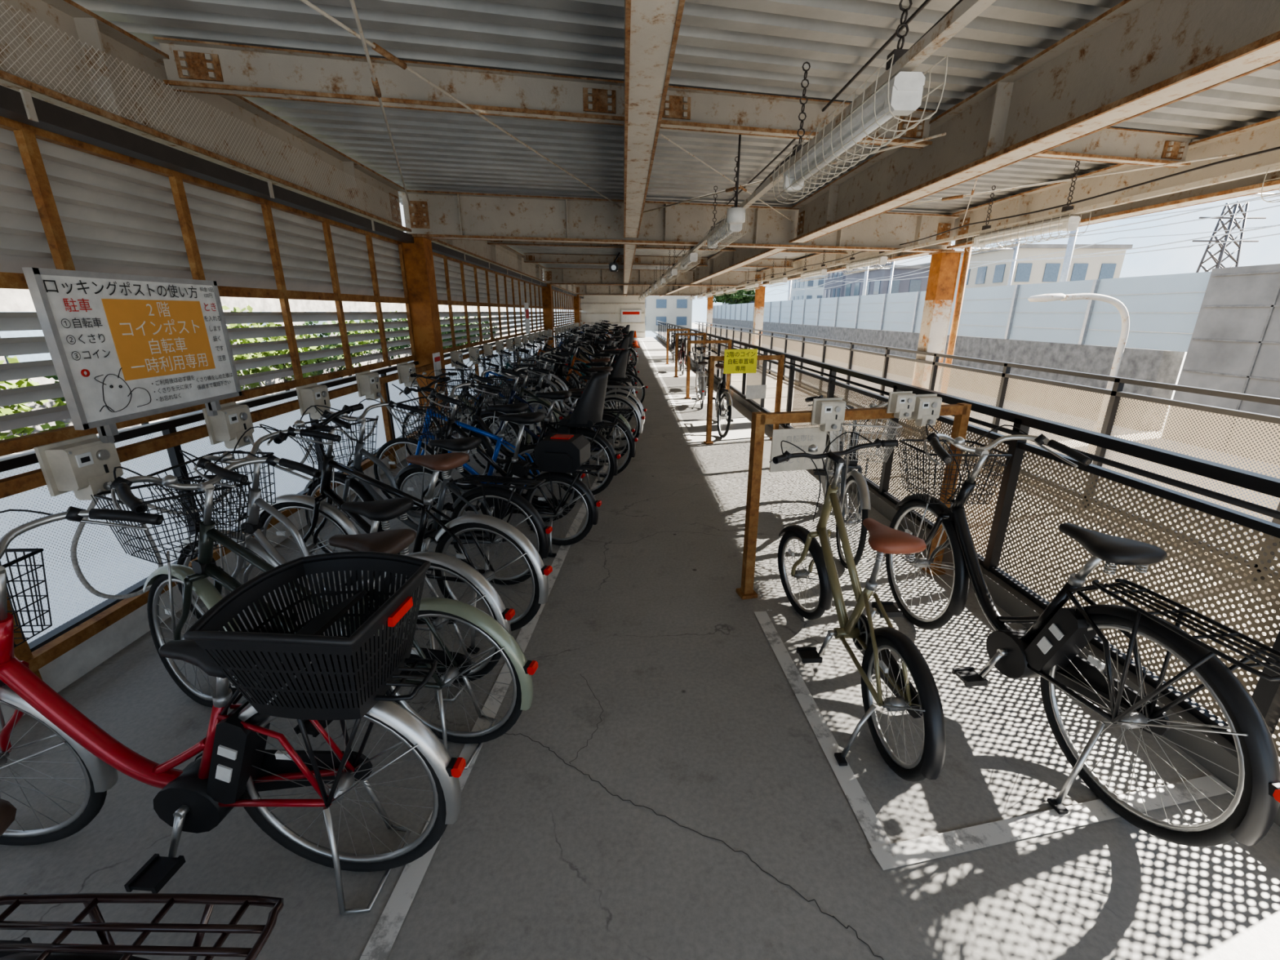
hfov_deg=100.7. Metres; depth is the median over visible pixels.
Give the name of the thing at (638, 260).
joist
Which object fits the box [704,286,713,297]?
lamp
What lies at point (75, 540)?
cable
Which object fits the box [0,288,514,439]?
wall
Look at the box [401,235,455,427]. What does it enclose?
steel column
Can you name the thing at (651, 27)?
ceiling beam
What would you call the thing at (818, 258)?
ceiling beam
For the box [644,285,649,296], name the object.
lamp
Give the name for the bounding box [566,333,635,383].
bicycle
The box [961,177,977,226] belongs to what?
rod
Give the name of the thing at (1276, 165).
lamp
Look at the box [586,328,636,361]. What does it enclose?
bicycle
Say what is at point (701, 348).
bicycle
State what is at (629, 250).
ceiling beam
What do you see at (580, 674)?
crack
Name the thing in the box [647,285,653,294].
lamp
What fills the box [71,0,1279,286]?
ceiling
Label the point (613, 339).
bicycle
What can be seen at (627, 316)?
notice board
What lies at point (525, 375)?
bicycle
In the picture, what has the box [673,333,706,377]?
frame
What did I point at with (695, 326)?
ground
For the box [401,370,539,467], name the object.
bicycle
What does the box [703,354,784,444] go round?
frame
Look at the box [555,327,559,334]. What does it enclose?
box
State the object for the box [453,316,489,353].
bush
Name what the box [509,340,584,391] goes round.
bicycle
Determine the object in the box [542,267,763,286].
crossbeam
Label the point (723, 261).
ceiling beam
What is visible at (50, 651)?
rail
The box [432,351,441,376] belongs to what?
notice
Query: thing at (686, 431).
floor marking
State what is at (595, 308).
wall
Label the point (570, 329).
bicycle
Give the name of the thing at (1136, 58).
ceiling beam
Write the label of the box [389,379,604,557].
bicycle
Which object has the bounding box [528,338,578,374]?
bicycle
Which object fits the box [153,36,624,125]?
joist
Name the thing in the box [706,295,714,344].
steel column
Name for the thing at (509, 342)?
box
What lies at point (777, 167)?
cable
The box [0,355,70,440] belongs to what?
bush
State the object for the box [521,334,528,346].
box
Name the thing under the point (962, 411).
frame
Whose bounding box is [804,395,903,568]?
bicycle
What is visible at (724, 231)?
lamp
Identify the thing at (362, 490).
bicycle
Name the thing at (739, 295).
tree
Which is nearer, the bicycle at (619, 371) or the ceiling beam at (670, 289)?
the bicycle at (619, 371)
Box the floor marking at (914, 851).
[869,774,1234,870]
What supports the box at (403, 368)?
attached to the rail at (50, 651)
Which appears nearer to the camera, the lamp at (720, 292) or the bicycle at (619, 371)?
the bicycle at (619, 371)
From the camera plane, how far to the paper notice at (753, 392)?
6.24 m
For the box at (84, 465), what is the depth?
2.14 m
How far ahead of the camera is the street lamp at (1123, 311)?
9.75 m
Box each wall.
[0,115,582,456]
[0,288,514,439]
[579,294,645,337]
[711,318,1185,431]
[1161,263,1279,465]
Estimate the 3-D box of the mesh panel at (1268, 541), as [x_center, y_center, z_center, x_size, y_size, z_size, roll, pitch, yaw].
[1.729,-2.711,11.920,0.001,0.700,22.150,-1,18,-2]
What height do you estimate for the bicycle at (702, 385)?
0.893 m
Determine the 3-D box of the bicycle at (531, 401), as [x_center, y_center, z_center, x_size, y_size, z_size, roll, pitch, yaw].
[-1.696,-0.885,6.126,1.607,0.981,0.530,7,19,22]
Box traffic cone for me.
[632,330,639,347]
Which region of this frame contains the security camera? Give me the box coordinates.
[608,252,620,271]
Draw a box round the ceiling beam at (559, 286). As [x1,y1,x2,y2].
[542,268,576,293]
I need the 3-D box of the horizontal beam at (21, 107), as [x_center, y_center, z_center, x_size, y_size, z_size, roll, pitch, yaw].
[-2.834,-5.397,14.468,0.110,0.100,37.000,-1,18,-2]
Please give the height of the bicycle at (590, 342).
1.051 m
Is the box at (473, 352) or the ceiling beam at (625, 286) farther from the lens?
the ceiling beam at (625, 286)
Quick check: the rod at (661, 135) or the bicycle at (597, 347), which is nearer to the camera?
the rod at (661, 135)
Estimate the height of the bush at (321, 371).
2.897 m
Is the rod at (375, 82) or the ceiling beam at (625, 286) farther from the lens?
the ceiling beam at (625, 286)
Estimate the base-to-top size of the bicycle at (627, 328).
1.037 m
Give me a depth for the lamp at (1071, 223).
4.82 m
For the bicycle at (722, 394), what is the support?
on the floor at (703, 727)
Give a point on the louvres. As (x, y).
(115, 217)
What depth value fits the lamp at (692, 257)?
7.26 m
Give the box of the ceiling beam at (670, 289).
[666,285,690,294]
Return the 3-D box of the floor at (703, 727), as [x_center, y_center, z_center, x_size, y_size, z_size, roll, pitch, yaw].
[-0.750,-3.109,15.259,4.720,0.300,37.000,-1,18,-2]
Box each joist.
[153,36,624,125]
[487,240,623,248]
[523,253,623,264]
[632,255,708,266]
[635,244,736,251]
[659,85,937,148]
[742,258,793,267]
[781,248,847,253]
[1032,127,1198,168]
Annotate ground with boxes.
[0,327,564,642]
[651,322,1279,559]
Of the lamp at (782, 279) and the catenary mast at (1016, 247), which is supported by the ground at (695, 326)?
the catenary mast at (1016, 247)
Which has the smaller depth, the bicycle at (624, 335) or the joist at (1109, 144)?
the joist at (1109, 144)
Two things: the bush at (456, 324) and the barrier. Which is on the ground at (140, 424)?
the bush at (456, 324)
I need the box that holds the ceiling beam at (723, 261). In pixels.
[689,247,787,284]
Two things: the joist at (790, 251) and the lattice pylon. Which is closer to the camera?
the joist at (790, 251)
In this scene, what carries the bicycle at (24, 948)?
on the floor at (703, 727)
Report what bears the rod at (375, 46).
attached to the ceiling
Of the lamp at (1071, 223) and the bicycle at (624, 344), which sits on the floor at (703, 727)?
the bicycle at (624, 344)
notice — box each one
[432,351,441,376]
[524,302,530,333]
[723,348,757,373]
[745,384,766,399]
[768,426,826,471]
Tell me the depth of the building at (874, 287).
49.18 m
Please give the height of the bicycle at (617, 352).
1.037 m
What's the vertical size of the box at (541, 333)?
0.240 m
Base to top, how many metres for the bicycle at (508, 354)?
0.972 m
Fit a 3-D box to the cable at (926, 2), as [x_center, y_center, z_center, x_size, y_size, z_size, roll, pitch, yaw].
[0.934,-5.482,12.984,0.016,0.054,34.000,-1,18,-2]
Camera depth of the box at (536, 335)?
13.58 m
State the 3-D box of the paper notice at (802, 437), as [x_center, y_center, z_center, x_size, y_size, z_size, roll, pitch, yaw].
[0.808,-0.156,2.707,0.300,0.220,0.010,-4,18,-13]
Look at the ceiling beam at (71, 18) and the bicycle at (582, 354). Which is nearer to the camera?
the ceiling beam at (71, 18)
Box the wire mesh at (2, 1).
[0,0,583,295]
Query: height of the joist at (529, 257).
0.204 m
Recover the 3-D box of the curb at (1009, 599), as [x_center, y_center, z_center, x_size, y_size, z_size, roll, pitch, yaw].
[1.599,-3.312,15.268,0.140,0.140,37.000,-1,18,-2]
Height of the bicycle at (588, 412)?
1.059 m
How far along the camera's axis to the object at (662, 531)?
3.65 m
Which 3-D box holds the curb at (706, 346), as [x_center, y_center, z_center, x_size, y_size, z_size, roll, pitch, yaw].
[4.178,-2.725,15.534,0.360,0.700,37.000,-1,18,-2]
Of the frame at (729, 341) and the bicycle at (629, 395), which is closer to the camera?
the bicycle at (629, 395)
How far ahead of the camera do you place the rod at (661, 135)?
4.26 m
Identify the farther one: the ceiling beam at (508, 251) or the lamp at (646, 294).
the lamp at (646, 294)
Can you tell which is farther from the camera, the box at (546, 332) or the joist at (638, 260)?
the box at (546, 332)
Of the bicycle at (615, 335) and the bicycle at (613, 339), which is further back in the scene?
the bicycle at (615, 335)
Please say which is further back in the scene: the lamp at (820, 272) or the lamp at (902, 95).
the lamp at (820, 272)
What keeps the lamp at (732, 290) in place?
hanging from the rail at (1261, 170)
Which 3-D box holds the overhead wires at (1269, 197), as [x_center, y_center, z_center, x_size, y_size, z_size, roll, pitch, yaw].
[17.750,-10.326,23.516,7.028,1.964,90.002,-1,18,-2]
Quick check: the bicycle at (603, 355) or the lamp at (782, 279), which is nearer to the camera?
the bicycle at (603, 355)
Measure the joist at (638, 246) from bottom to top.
0.204 m
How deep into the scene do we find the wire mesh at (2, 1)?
2.77 m
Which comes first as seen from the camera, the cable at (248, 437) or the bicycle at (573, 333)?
the cable at (248, 437)
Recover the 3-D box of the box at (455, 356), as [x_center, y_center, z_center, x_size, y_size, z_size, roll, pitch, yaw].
[-2.436,-1.607,7.118,0.128,0.240,0.240,-1,18,-2]
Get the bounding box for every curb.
[0,385,512,731]
[655,335,1279,826]
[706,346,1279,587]
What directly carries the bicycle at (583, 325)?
on the floor at (703, 727)
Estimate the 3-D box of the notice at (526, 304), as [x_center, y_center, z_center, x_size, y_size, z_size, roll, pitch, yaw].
[-2.669,-3.826,12.557,0.024,0.700,0.500,-1,18,-2]
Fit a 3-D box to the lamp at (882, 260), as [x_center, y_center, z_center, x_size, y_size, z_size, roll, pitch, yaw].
[3.489,-3.540,8.159,0.184,0.615,1.354,-1,18,-2]
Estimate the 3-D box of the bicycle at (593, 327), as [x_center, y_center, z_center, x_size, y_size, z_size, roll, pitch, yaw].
[-0.993,-4.447,17.273,1.711,1.028,0.596,3,18,10]
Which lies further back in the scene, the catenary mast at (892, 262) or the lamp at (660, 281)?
the catenary mast at (892, 262)
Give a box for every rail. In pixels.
[0,322,585,679]
[685,162,1279,297]
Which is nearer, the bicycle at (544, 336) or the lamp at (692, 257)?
the lamp at (692, 257)
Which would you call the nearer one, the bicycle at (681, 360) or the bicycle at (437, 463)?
the bicycle at (437, 463)
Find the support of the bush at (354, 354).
on the ground at (140, 424)
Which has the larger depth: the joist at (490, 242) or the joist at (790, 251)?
the joist at (790, 251)
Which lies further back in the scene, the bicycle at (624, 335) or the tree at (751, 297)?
the tree at (751, 297)
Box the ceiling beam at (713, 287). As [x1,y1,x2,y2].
[711,271,764,294]
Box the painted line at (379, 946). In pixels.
[360,544,570,959]
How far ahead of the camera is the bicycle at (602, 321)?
23.44 m
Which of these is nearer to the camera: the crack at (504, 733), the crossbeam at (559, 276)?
the crack at (504, 733)
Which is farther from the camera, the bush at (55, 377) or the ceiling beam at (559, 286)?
the ceiling beam at (559, 286)
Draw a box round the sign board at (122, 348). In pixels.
[22,266,242,443]
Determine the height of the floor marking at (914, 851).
0.001 m
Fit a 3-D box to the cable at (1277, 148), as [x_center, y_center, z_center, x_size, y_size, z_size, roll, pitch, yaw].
[3.380,-5.561,14.546,0.053,0.051,34.881,-1,18,-2]
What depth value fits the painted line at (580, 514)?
4.12 m
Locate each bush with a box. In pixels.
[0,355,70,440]
[43,375,152,439]
[222,304,271,391]
[236,322,328,401]
[264,320,359,379]
[324,319,379,376]
[358,318,410,367]
[383,311,443,342]
[440,316,475,350]
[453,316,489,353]
[462,315,497,345]
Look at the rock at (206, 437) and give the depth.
6.35 m
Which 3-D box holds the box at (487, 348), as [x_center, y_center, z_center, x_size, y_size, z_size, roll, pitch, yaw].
[-2.486,-2.127,8.757,0.128,0.240,0.240,-1,18,-2]
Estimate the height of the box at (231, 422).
0.240 m
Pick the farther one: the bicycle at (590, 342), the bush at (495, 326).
the bush at (495, 326)
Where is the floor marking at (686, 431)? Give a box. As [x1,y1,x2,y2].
[641,340,692,439]
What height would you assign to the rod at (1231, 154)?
0.030 m
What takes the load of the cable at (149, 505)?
attached to the box at (84, 465)
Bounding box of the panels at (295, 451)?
[0,329,568,643]
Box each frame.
[665,328,689,364]
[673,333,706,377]
[684,339,732,399]
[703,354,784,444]
[735,402,971,599]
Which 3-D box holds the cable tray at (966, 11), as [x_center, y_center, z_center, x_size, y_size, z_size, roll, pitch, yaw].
[0.470,-5.427,14.561,0.045,0.035,37.000,-1,18,-2]
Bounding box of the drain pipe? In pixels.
[934,246,972,429]
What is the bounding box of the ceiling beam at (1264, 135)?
[946,115,1279,248]
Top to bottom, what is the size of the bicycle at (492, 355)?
0.945 m
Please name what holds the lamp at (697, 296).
hanging from the rail at (1261, 170)
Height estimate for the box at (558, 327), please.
0.240 m
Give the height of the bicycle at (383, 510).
1.024 m
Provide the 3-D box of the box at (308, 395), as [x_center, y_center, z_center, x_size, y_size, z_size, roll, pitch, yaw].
[-2.333,-0.568,3.841,0.128,0.240,0.240,-1,18,-2]
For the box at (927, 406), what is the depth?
2.76 m
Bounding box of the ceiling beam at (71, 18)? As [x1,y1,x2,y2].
[0,0,411,231]
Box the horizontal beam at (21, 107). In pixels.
[0,84,583,298]
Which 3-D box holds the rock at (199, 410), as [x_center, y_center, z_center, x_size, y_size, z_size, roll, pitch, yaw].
[-5.599,-0.698,6.874,0.881,0.635,0.767,11,21,31]
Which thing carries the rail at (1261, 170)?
attached to the ceiling
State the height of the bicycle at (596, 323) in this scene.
1.191 m
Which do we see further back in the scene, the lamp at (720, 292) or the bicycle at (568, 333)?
the lamp at (720, 292)
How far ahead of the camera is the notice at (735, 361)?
6.04 m
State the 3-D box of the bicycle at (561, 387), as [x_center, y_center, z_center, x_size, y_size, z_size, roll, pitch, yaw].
[-0.873,-1.421,7.763,1.607,1.011,0.563,5,18,15]
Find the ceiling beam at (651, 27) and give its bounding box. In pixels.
[623,0,684,237]
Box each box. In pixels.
[33,433,123,500]
[202,401,253,448]
[295,382,330,419]
[355,370,381,399]
[396,361,417,386]
[449,350,463,368]
[468,346,479,363]
[483,342,493,358]
[495,340,503,355]
[505,337,513,351]
[514,336,521,347]
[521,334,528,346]
[528,333,534,343]
[533,332,540,342]
[539,330,545,338]
[543,329,549,337]
[547,328,552,337]
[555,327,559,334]
[557,326,561,333]
[810,397,845,431]
[886,391,916,418]
[906,393,942,426]
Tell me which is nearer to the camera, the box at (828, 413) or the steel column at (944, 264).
the box at (828, 413)
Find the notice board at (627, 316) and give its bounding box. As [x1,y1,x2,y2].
[621,310,641,322]
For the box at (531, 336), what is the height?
0.240 m
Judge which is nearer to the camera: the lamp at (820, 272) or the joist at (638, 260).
the lamp at (820, 272)
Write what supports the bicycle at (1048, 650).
on the floor at (703, 727)
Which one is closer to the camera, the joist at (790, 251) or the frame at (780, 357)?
the frame at (780, 357)
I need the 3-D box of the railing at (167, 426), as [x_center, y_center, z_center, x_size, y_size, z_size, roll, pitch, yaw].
[-2.929,-3.747,14.988,0.050,0.800,37.000,-1,18,-2]
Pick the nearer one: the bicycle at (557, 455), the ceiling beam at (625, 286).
the bicycle at (557, 455)
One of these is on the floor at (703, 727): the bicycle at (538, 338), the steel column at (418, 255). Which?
the bicycle at (538, 338)
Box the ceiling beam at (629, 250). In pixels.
[623,244,636,283]
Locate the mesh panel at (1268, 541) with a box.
[672,330,1279,757]
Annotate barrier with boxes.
[712,271,1211,351]
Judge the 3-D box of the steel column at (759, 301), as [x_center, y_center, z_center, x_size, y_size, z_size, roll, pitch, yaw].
[4.058,-5.297,18.253,0.410,2.560,0.410,-1,18,-2]
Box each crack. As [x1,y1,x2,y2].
[504,733,884,959]
[569,674,603,764]
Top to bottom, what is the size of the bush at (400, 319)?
2.898 m
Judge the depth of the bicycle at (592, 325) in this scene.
18.65 m
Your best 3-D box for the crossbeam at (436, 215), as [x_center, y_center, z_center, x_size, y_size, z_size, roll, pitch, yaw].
[0.886,-3.224,6.731,7.251,0.464,0.202,-4,18,-12]
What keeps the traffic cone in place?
on the floor at (703, 727)
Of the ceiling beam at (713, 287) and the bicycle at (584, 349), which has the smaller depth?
the bicycle at (584, 349)
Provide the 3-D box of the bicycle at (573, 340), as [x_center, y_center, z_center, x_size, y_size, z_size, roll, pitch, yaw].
[-0.855,-2.229,10.309,1.683,1.011,0.586,2,18,5]
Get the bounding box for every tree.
[706,288,747,304]
[725,287,755,304]
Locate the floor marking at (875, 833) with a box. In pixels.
[754,611,891,848]
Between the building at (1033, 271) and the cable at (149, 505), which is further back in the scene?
the building at (1033, 271)
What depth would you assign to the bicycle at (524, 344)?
9.03 m
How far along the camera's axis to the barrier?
15.54 m
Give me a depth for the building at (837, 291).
67.53 m
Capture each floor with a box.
[0,337,1279,959]
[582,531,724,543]
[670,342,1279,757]
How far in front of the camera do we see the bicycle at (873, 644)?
1.94 m
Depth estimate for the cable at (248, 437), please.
3.22 m
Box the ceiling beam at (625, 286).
[623,284,628,293]
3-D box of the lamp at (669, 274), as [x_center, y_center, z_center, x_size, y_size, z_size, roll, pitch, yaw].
[0.607,-4.139,10.114,0.184,0.615,1.354,-1,18,-2]
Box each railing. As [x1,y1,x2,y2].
[0,323,582,652]
[657,320,1279,764]
[694,320,1279,581]
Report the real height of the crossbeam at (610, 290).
0.464 m
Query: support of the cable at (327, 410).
attached to the box at (308, 395)
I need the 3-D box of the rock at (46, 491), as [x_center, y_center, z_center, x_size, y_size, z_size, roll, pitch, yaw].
[-5.148,0.339,4.754,0.663,0.502,0.742,-8,19,-25]
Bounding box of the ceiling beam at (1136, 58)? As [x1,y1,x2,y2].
[788,0,1279,243]
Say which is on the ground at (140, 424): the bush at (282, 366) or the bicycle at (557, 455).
the bush at (282, 366)
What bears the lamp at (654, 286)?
hanging from the cable tray at (966, 11)
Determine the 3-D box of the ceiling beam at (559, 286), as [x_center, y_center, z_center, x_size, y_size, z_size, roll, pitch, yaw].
[-3.127,-7.893,21.382,0.202,0.424,10.580,-1,18,-2]
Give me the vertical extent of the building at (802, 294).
8.525 m
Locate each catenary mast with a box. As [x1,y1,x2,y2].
[787,261,894,300]
[862,238,1020,295]
[1058,189,1279,281]
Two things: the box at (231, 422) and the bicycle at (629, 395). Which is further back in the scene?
the bicycle at (629, 395)
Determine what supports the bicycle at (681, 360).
on the floor at (703, 727)
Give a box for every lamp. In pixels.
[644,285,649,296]
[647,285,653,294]
[650,266,659,291]
[656,260,667,287]
[664,245,679,281]
[677,245,701,272]
[696,285,703,298]
[702,155,749,253]
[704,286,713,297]
[714,287,724,296]
[724,286,737,293]
[744,268,760,290]
[767,256,790,287]
[773,0,947,204]
[797,249,830,281]
[842,250,892,274]
[966,160,1091,253]
[1027,293,1129,454]
[1261,164,1279,202]
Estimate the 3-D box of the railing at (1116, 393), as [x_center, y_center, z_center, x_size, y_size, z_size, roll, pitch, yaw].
[3.958,-3.595,15.251,0.050,1.250,37.000,-1,18,-2]
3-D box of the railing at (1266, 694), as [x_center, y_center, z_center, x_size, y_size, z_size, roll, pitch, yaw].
[1.557,-4.101,16.066,0.076,0.882,34.600,-1,18,-2]
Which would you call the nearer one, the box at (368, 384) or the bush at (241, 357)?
the box at (368, 384)
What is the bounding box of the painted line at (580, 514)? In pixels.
[564,404,627,537]
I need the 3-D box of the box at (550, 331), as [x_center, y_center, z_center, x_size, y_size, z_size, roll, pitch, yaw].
[-2.716,-4.467,16.131,0.128,0.240,0.240,-1,18,-2]
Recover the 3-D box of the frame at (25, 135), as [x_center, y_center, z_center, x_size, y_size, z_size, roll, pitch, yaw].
[-2.947,-4.770,14.664,0.052,1.315,37.000,-1,18,-2]
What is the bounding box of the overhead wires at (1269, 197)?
[743,192,1279,295]
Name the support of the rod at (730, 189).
attached to the ceiling
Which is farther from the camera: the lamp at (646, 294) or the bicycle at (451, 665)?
the lamp at (646, 294)
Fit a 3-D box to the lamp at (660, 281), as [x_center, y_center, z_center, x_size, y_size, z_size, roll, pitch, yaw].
[0.525,-4.971,12.735,0.184,0.615,1.354,-1,18,-2]
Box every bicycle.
[0,506,466,915]
[0,798,283,959]
[90,450,537,769]
[143,426,515,701]
[258,403,552,653]
[293,398,552,585]
[373,376,585,530]
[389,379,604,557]
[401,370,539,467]
[431,365,620,501]
[439,360,562,444]
[459,353,562,422]
[469,364,637,483]
[484,347,574,413]
[485,365,635,465]
[494,343,581,403]
[505,349,644,453]
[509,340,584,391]
[513,349,646,443]
[517,349,634,431]
[524,347,634,419]
[528,337,586,376]
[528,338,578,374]
[528,346,637,415]
[533,334,590,366]
[546,342,636,404]
[549,341,648,408]
[552,328,635,386]
[552,340,637,402]
[555,331,601,358]
[556,328,588,346]
[561,336,633,386]
[564,333,631,377]
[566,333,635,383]
[567,338,639,389]
[568,333,604,375]
[573,331,631,368]
[575,337,598,377]
[576,324,608,338]
[583,329,636,367]
[585,321,628,344]
[585,324,615,338]
[585,329,638,367]
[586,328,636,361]
[588,329,632,362]
[591,325,629,333]
[592,327,635,356]
[594,328,635,351]
[594,333,638,358]
[599,320,622,336]
[600,324,630,339]
[666,330,684,362]
[671,333,693,374]
[688,348,717,408]
[691,343,716,387]
[702,356,733,438]
[768,431,946,782]
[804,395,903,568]
[885,423,1279,846]
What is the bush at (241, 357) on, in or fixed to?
on the ground at (140, 424)
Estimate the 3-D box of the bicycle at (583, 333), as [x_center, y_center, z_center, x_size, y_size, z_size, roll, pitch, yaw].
[-1.080,-2.987,12.676,1.634,1.027,0.559,-3,18,-10]
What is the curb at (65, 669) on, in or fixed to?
on the floor at (703, 727)
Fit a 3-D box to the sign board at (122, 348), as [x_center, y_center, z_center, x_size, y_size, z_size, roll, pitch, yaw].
[-2.228,-0.573,2.425,0.084,0.676,0.902,-1,18,-2]
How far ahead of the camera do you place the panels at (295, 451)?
2.63 m
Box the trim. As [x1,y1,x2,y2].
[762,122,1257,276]
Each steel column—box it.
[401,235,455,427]
[541,284,554,351]
[573,294,580,332]
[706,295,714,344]
[751,286,766,363]
[905,250,964,431]
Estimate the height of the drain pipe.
2.950 m
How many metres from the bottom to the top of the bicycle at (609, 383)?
1.033 m
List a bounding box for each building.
[645,295,692,330]
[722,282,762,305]
[787,275,825,300]
[823,263,891,297]
[843,265,929,296]
[955,244,1133,288]
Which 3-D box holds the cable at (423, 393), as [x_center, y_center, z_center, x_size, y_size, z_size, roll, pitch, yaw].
[-2.218,-0.955,5.666,0.018,0.253,0.363,13,22,36]
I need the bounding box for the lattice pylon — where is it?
[1191,200,1266,272]
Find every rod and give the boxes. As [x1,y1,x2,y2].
[299,0,621,208]
[349,0,410,204]
[643,132,946,213]
[660,133,793,222]
[901,153,1235,206]
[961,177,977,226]
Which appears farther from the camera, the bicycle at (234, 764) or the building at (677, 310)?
the building at (677, 310)
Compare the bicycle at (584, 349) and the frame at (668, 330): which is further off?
the frame at (668, 330)
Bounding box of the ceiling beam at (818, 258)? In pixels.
[759,217,958,284]
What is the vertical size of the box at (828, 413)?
0.158 m
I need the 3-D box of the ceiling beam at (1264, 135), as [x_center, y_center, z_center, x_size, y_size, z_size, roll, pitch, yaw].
[4.579,-1.867,2.355,0.222,0.444,10.580,-1,18,-2]
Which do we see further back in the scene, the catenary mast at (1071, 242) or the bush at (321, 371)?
the catenary mast at (1071, 242)
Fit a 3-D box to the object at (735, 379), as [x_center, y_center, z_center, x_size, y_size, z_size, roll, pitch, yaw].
[2.959,-2.904,15.439,2.700,0.200,37.000,-1,18,-2]
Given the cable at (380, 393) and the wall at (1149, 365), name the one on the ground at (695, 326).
the wall at (1149, 365)
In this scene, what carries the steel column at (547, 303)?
on the curb at (65, 669)
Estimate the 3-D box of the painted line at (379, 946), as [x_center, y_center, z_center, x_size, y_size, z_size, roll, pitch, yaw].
[-0.584,0.902,2.105,0.330,0.001,3.105,-1,18,-2]
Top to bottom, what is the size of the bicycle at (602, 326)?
1.050 m
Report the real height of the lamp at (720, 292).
0.615 m
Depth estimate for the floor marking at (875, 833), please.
1.94 m
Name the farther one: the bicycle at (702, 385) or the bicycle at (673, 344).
the bicycle at (673, 344)
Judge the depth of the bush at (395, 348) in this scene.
17.07 m
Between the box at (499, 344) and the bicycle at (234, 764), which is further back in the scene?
the box at (499, 344)
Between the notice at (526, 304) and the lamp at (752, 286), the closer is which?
the notice at (526, 304)
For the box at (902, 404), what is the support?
attached to the frame at (962, 411)
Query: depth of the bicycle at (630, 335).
13.99 m
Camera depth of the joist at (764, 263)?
14.10 m
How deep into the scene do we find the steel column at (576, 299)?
26.71 m
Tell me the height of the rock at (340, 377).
0.657 m
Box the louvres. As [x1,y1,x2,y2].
[0,127,580,431]
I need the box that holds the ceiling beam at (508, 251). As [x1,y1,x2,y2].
[398,193,546,282]
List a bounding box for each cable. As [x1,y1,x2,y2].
[70,488,163,599]
[106,480,232,515]
[246,435,312,471]
[326,408,378,441]
[377,391,426,426]
[414,380,447,402]
[654,0,962,282]
[663,0,931,270]
[688,146,1279,296]
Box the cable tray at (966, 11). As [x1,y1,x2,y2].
[639,0,996,297]
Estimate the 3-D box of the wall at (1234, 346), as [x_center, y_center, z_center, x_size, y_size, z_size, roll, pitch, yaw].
[12.302,0.521,1.598,0.625,3.640,20.600,-1,18,-2]
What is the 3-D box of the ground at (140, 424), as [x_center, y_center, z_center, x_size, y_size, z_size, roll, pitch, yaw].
[-33.279,-3.607,18.811,60.000,0.300,120.000,-1,18,-2]
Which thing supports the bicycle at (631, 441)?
on the floor at (703, 727)
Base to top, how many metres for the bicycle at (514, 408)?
1.023 m
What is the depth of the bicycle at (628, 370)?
9.20 m
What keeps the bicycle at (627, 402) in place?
on the floor at (703, 727)
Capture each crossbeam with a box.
[400,190,959,253]
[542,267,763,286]
[573,284,711,295]
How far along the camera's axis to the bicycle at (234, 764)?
1.37 m
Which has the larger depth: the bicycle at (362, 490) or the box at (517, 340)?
the box at (517, 340)
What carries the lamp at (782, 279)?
hanging from the rail at (1261, 170)
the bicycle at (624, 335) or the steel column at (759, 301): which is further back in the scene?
the steel column at (759, 301)
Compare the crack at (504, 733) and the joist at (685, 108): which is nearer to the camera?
the crack at (504, 733)

